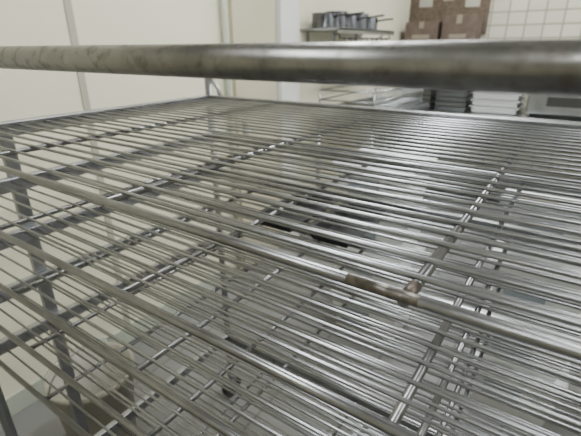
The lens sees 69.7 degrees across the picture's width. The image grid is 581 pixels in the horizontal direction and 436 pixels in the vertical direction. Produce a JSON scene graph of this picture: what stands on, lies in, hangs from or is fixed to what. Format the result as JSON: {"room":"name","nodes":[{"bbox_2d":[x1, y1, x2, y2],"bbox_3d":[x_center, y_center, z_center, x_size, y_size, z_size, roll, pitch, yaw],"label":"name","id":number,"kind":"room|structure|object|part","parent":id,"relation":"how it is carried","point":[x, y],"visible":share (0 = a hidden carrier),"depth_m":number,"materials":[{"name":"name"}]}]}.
{"room":"commercial kitchen","nodes":[
{"label":"commercial kitchen","id":0,"kind":"room"},
{"bbox_2d":[0,0,410,397],"bbox_3d":[-0.822,-0.740,1.940,0.100,2.900,7.500,14,27,32],"label":"wall","id":1,"kind":"structure","parent":0,"point":[23,93],"depth_m":1.93,"materials":[{"name":"white paint"}]},
{"bbox_2d":[63,0,130,326],"bbox_3d":[-0.894,-0.710,1.737,0.006,2.800,0.030,14,27,32],"label":"trim","id":2,"kind":"structure","parent":1,"relation":"attached to","point":[67,3],"depth_m":1.80,"materials":[{"name":"beige paint"}]},
{"bbox_2d":[0,268,229,423],"bbox_3d":[-1.655,1.067,1.244,0.012,0.100,4.350,14,27,32],"label":"baseboard","id":3,"kind":"structure","parent":1,"relation":"attached to","point":[21,399],"depth_m":2.16,"materials":[{"name":"grey paint"}]},
{"bbox_2d":[220,0,241,272],"bbox_3d":[-0.376,-0.940,2.419,0.050,2.900,0.060,14,27,32],"label":"pipe","id":4,"kind":"object","parent":1,"relation":"attached to","point":[223,8],"visible":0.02,"depth_m":2.37,"materials":[{"name":"grey paint"}]},
{"bbox_2d":[228,0,278,268],"bbox_3d":[-0.223,-0.643,2.797,0.029,2.040,0.420,14,27,32],"label":"leaf","id":5,"kind":"object","parent":1,"relation":"attached to","point":[250,21],"visible":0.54,"depth_m":2.63,"materials":[{"name":"beige paint"}]},
{"bbox_2d":[275,0,298,245],"bbox_3d":[-0.022,-1.137,2.889,0.060,2.900,0.220,14,27,32],"label":"trim","id":6,"kind":"structure","parent":1,"relation":"attached to","point":[286,11],"depth_m":2.84,"materials":[{"name":"white paint"}]},
{"bbox_2d":[300,27,393,41],"bbox_3d":[0.480,-1.385,3.332,0.320,0.215,1.000,14,27,32],"label":"shelf","id":7,"kind":"object","parent":1,"relation":"attached to","point":[338,30],"visible":0.71,"depth_m":3.08,"materials":[{"name":"silver metal"}]},
{"bbox_2d":[311,12,351,27],"bbox_3d":[0.292,-1.393,2.943,0.312,0.098,0.178,14,27,32],"label":"cooking pot","id":8,"kind":"object","parent":7,"relation":"on","point":[319,20],"visible":0.85,"depth_m":2.91,"materials":[{"name":"metal"}]},
{"bbox_2d":[326,11,363,27],"bbox_3d":[0.396,-1.461,3.080,0.312,0.118,0.178,14,27,32],"label":"cooking pot","id":9,"kind":"object","parent":7,"relation":"on","point":[341,22],"visible":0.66,"depth_m":3.04,"materials":[{"name":"metal"}]},
{"bbox_2d":[347,15,374,28],"bbox_3d":[0.501,-1.510,3.225,0.312,0.098,0.178,14,27,32],"label":"cooking pot","id":10,"kind":"object","parent":7,"relation":"on","point":[352,21],"visible":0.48,"depth_m":3.19,"materials":[{"name":"metal"}]},
{"bbox_2d":[339,33,389,41],"bbox_3d":[0.608,-1.295,3.275,0.072,0.310,0.910,14,27,32],"label":"hook rail","id":11,"kind":"object","parent":7,"relation":"hanging from","point":[344,37],"visible":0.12,"depth_m":3.18,"materials":[{"name":"grey metal"}]},
{"bbox_2d":[357,14,384,28],"bbox_3d":[0.605,-1.578,3.362,0.312,0.118,0.178,14,27,32],"label":"cooking pot","id":12,"kind":"object","parent":7,"relation":"on","point":[363,23],"visible":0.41,"depth_m":3.33,"materials":[{"name":"metal"}]},
{"bbox_2d":[368,18,392,29],"bbox_3d":[0.709,-1.628,3.507,0.312,0.098,0.178,14,27,32],"label":"cooking pot","id":13,"kind":"object","parent":7,"relation":"on","point":[372,23],"visible":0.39,"depth_m":3.47,"materials":[{"name":"metal"}]},
{"bbox_2d":[0,181,580,435],"bbox_3d":[1.211,1.162,1.229,5.000,0.100,7.700,14,27,32],"label":"floor","id":14,"kind":"structure","parent":0,"point":[36,419],"depth_m":2.06,"materials":[{"name":"tile"}]},
{"bbox_2d":[43,337,136,435],"bbox_3d":[-0.768,0.693,1.645,0.320,0.474,0.328,14,27,32],"label":"plastic bucket","id":15,"kind":"object","parent":14,"relation":"on","point":[58,400],"visible":0.54,"depth_m":1.59,"materials":[{"name":"beige plastic"}]},
{"bbox_2d":[0,39,580,435],"bbox_3d":[0.147,0.425,0.932,1.636,1.502,0.928,14,27,32],"label":"wire shelving rack","id":16,"kind":"object","parent":14,"relation":"on","point":[522,66],"visible":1,"depth_m":0.64,"materials":[{"name":"metal"}]},
{"bbox_3d":[0.148,0.803,1.087,1.580,0.033,0.823,14,27,32],"label":"wire shelf","id":17,"kind":"part","parent":16,"relation":"part of","materials":[{"name":"metal"}]},
{"bbox_3d":[0.145,0.361,0.905,1.580,0.033,0.823,14,27,32],"label":"wire shelf","id":18,"kind":"part","parent":16,"relation":"part of","materials":[{"name":"metal"}]},
{"bbox_3d":[0.144,0.240,0.855,1.580,0.033,0.823,14,27,32],"label":"wire shelf","id":19,"kind":"part","parent":16,"relation":"part of","materials":[{"name":"metal"}]},
{"bbox_3d":[0.143,0.121,0.806,1.580,0.033,0.823,14,27,32],"label":"wire shelf","id":20,"kind":"part","parent":16,"relation":"part of","materials":[{"name":"metal"}]},
{"bbox_3d":[0.142,-0.112,0.710,1.580,0.033,0.823,14,27,32],"label":"wire shelf","id":21,"kind":"part","parent":16,"relation":"part of","materials":[{"name":"metal"}]},
{"bbox_3d":[0.143,-0.258,0.652,1.576,0.026,0.845,14,27,32],"label":"rail","id":22,"kind":"part","parent":16,"relation":"part of","materials":[{"name":"metal"}]},
{"bbox_2d":[253,192,337,232],"bbox_3d":[0.018,-0.017,1.082,0.130,0.025,0.240,14,27,32],"label":"sheet pan","id":23,"kind":"object","parent":16,"relation":"on","point":[265,210],"visible":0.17,"depth_m":1.08,"materials":[{"name":"metal"}]},
{"bbox_2d":[310,202,391,247],"bbox_3d":[0.142,0.015,1.003,0.130,0.025,0.240,14,27,32],"label":"sheet pan","id":24,"kind":"object","parent":16,"relation":"on","point":[316,223],"visible":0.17,"depth_m":1.00,"materials":[{"name":"metal"}]},
{"bbox_2d":[352,423,382,435],"bbox_3d":[0.393,0.777,1.083,0.600,0.025,0.400,14,27,32],"label":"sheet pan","id":25,"kind":"object","parent":16,"relation":"on","point":[361,425],"visible":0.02,"depth_m":1.33,"materials":[{"name":"silver metal"}]},
{"bbox_2d":[328,285,410,345],"bbox_3d":[0.479,0.502,2.388,0.408,0.243,0.368,14,27,32],"label":"plastic storage bin","id":26,"kind":"object","parent":14,"relation":"on","point":[354,309],"visible":0.13,"depth_m":2.25,"materials":[{"name":"white plastic"}]},
{"bbox_2d":[334,245,425,304],"bbox_3d":[0.477,0.275,2.295,0.408,0.243,0.368,14,27,32],"label":"plastic storage bin","id":27,"kind":"object","parent":26,"relation":"on","point":[416,247],"visible":0.04,"depth_m":2.16,"materials":[{"name":"white plastic"}]},
{"bbox_2d":[337,205,429,263],"bbox_3d":[0.475,0.047,2.201,0.408,0.243,0.368,14,27,32],"label":"plastic storage bin","id":28,"kind":"object","parent":27,"relation":"on","point":[392,241],"visible":0.12,"depth_m":2.05,"materials":[{"name":"white plastic"}]},
{"bbox_2d":[333,148,437,219],"bbox_3d":[0.474,-0.183,2.106,0.408,0.249,0.368,14,27,32],"label":"plastic storage bin","id":29,"kind":"object","parent":28,"relation":"on","point":[364,149],"visible":0.16,"depth_m":1.98,"materials":[{"name":"white plastic"}]},
{"bbox_2d":[313,101,429,217],"bbox_3d":[0.723,-0.472,3.730,0.550,1.020,1.200,14,27,32],"label":"worktable","id":30,"kind":"object","parent":14,"relation":"on","point":[418,105],"visible":0.06,"depth_m":3.54,"materials":[{"name":"grey metal"}]},
{"bbox_2d":[319,85,422,108],"bbox_3d":[0.705,-1.016,3.483,0.466,0.176,1.066,14,27,32],"label":"dish drying rack","id":31,"kind":"object","parent":30,"relation":"on","point":[383,101],"visible":0.65,"depth_m":3.38,"materials":[{"name":"silver metal"}]},
{"bbox_2d":[387,107,580,179],"bbox_3d":[2.396,-0.545,4.036,2.900,0.900,0.700,14,27,32],"label":"worktable","id":32,"kind":"object","parent":14,"relation":"on","point":[521,113],"visible":0.03,"depth_m":3.95,"materials":[{"name":"grey metal"}]},
{"bbox_2d":[424,103,435,108],"bbox_3d":[1.390,-1.206,4.419,0.320,0.040,0.430,14,27,32],"label":"hotel pan","id":33,"kind":"object","parent":32,"relation":"on","point":[430,106],"visible":0.13,"depth_m":4.22,"materials":[{"name":"silver metal"}]},
{"bbox_2d":[418,98,435,104],"bbox_3d":[1.390,-1.248,4.402,0.320,0.040,0.430,14,27,32],"label":"hotel pan","id":34,"kind":"object","parent":33,"relation":"on","point":[432,101],"visible":0.15,"depth_m":4.24,"materials":[{"name":"silver metal"}]},
{"bbox_2d":[401,94,436,99],"bbox_3d":[1.389,-1.289,4.385,0.320,0.040,0.430,14,27,32],"label":"hotel pan","id":35,"kind":"object","parent":34,"relation":"on","point":[424,97],"visible":0.28,"depth_m":4.21,"materials":[{"name":"silver metal"}]},
{"bbox_2d":[403,90,436,94],"bbox_3d":[1.389,-1.331,4.368,0.320,0.040,0.430,14,27,32],"label":"hotel pan","id":36,"kind":"object","parent":35,"relation":"on","point":[425,92],"visible":0.2,"depth_m":4.19,"materials":[{"name":"silver metal"}]},
{"bbox_2d":[433,103,472,111],"bbox_3d":[1.671,-1.135,4.241,0.320,0.040,0.430,14,27,32],"label":"hotel pan","id":37,"kind":"object","parent":32,"relation":"on","point":[437,107],"visible":0.5,"depth_m":4.10,"materials":[{"name":"silver metal"}]},
{"bbox_2d":[435,100,472,106],"bbox_3d":[1.670,-1.176,4.224,0.320,0.040,0.430,14,27,32],"label":"hotel pan","id":38,"kind":"object","parent":37,"relation":"on","point":[442,103],"visible":0.61,"depth_m":4.09,"materials":[{"name":"silver metal"}]},
{"bbox_2d":[434,94,473,101],"bbox_3d":[1.670,-1.218,4.207,0.320,0.040,0.430,14,27,32],"label":"hotel pan","id":39,"kind":"object","parent":38,"relation":"on","point":[438,98],"visible":0.61,"depth_m":4.07,"materials":[{"name":"silver metal"}]},
{"bbox_2d":[435,91,473,96],"bbox_3d":[1.670,-1.259,4.190,0.320,0.040,0.430,14,27,32],"label":"hotel pan","id":40,"kind":"object","parent":39,"relation":"on","point":[439,93],"visible":0.61,"depth_m":4.05,"materials":[{"name":"silver metal"}]},
{"bbox_2d":[437,90,469,91],"bbox_3d":[1.670,-1.301,4.173,0.320,0.040,0.430,14,27,32],"label":"hotel pan","id":41,"kind":"object","parent":40,"relation":"on","point":[437,90],"visible":0.09,"depth_m":4.03,"materials":[{"name":"silver metal"}]},
{"bbox_2d":[470,103,524,114],"bbox_3d":[2.015,-1.074,4.064,0.420,0.058,0.450,14,27,32],"label":"crate","id":42,"kind":"object","parent":32,"relation":"on","point":[484,109],"visible":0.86,"depth_m":3.91,"materials":[{"name":"white plastic"}]},
{"bbox_2d":[471,97,525,107],"bbox_3d":[2.015,-1.131,4.040,0.420,0.058,0.450,14,27,32],"label":"crate","id":43,"kind":"object","parent":42,"relation":"on","point":[479,102],"visible":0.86,"depth_m":3.89,"materials":[{"name":"white plastic"}]},
{"bbox_2d":[472,91,523,100],"bbox_3d":[2.014,-1.188,4.017,0.420,0.058,0.450,14,27,32],"label":"crate","id":44,"kind":"object","parent":43,"relation":"on","point":[477,95],"visible":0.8,"depth_m":3.86,"materials":[{"name":"white plastic"}]},
{"bbox_2d":[526,94,580,116],"bbox_3d":[2.576,-1.024,3.671,0.820,0.258,0.548,14,27,32],"label":"countertop oven","id":45,"kind":"object","parent":32,"relation":"on","point":[536,104],"visible":0.64,"depth_m":3.60,"materials":[{"name":"silver metal"}]},
{"bbox_2d":[472,343,569,426],"bbox_3d":[1.036,0.695,1.912,0.368,0.243,0.408,14,27,32],"label":"plastic storage bin","id":46,"kind":"object","parent":14,"relation":"on","point":[492,403],"visible":0.06,"depth_m":1.78,"materials":[{"name":"white plastic"}]},
{"bbox_2d":[481,287,580,381],"bbox_3d":[1.034,0.467,1.818,0.368,0.243,0.408,14,27,32],"label":"plastic storage bin","id":47,"kind":"object","parent":46,"relation":"on","point":[483,310],"visible":0.07,"depth_m":1.68,"materials":[{"name":"white plastic"}]},
{"bbox_2d":[487,240,580,328],"bbox_3d":[1.033,0.240,1.724,0.368,0.243,0.408,14,27,32],"label":"plastic storage bin","id":48,"kind":"object","parent":47,"relation":"on","point":[547,280],"visible":0.16,"depth_m":1.57,"materials":[{"name":"white plastic"}]},
{"bbox_2d":[499,188,580,269],"bbox_3d":[1.031,0.010,1.629,0.368,0.249,0.408,14,27,32],"label":"plastic storage bin","id":49,"kind":"object","parent":48,"relation":"on","point":[526,206],"visible":0.19,"depth_m":1.50,"materials":[{"name":"white plastic"}]},
{"bbox_2d":[398,0,580,189],"bbox_3d":[3.345,-1.434,3.553,5.000,2.900,0.100,14,27,32],"label":"wall","id":50,"kind":"structure","parent":0,"point":[508,19],"depth_m":4.09,"materials":[{"name":"tile"}]},
{"bbox_2d":[409,0,490,33],"bbox_3d":[1.660,-2.320,4.341,0.820,0.760,0.033,14,27,32],"label":"notice board","id":51,"kind":"object","parent":50,"relation":"attached to","point":[420,10],"visible":0.57,"depth_m":4.39,"materials":[{"name":"brown cardboard"}]},
{"bbox_3d":[1.574,-1.829,4.384,0.800,0.020,0.380,14,27,32],"label":"wall shelf","id":52,"kind":"object","parent":50,"relation":"attached to","visible":0},
{"bbox_2d":[404,21,442,40],"bbox_3d":[1.428,-1.965,4.423,0.340,0.202,0.288,14,27,32],"label":"carton","id":53,"kind":"object","parent":52,"relation":"on","point":[414,31],"visible":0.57,"depth_m":4.30,"materials":[{"name":"brown cardboard"}]},
{"bbox_2d":[440,14,482,40],"bbox_3d":[1.734,-1.911,4.220,0.320,0.252,0.288,14,27,32],"label":"carton","id":54,"kind":"object","parent":52,"relation":"on","point":[454,27],"visible":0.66,"depth_m":4.11,"materials":[{"name":"brown cardboard"}]}
]}

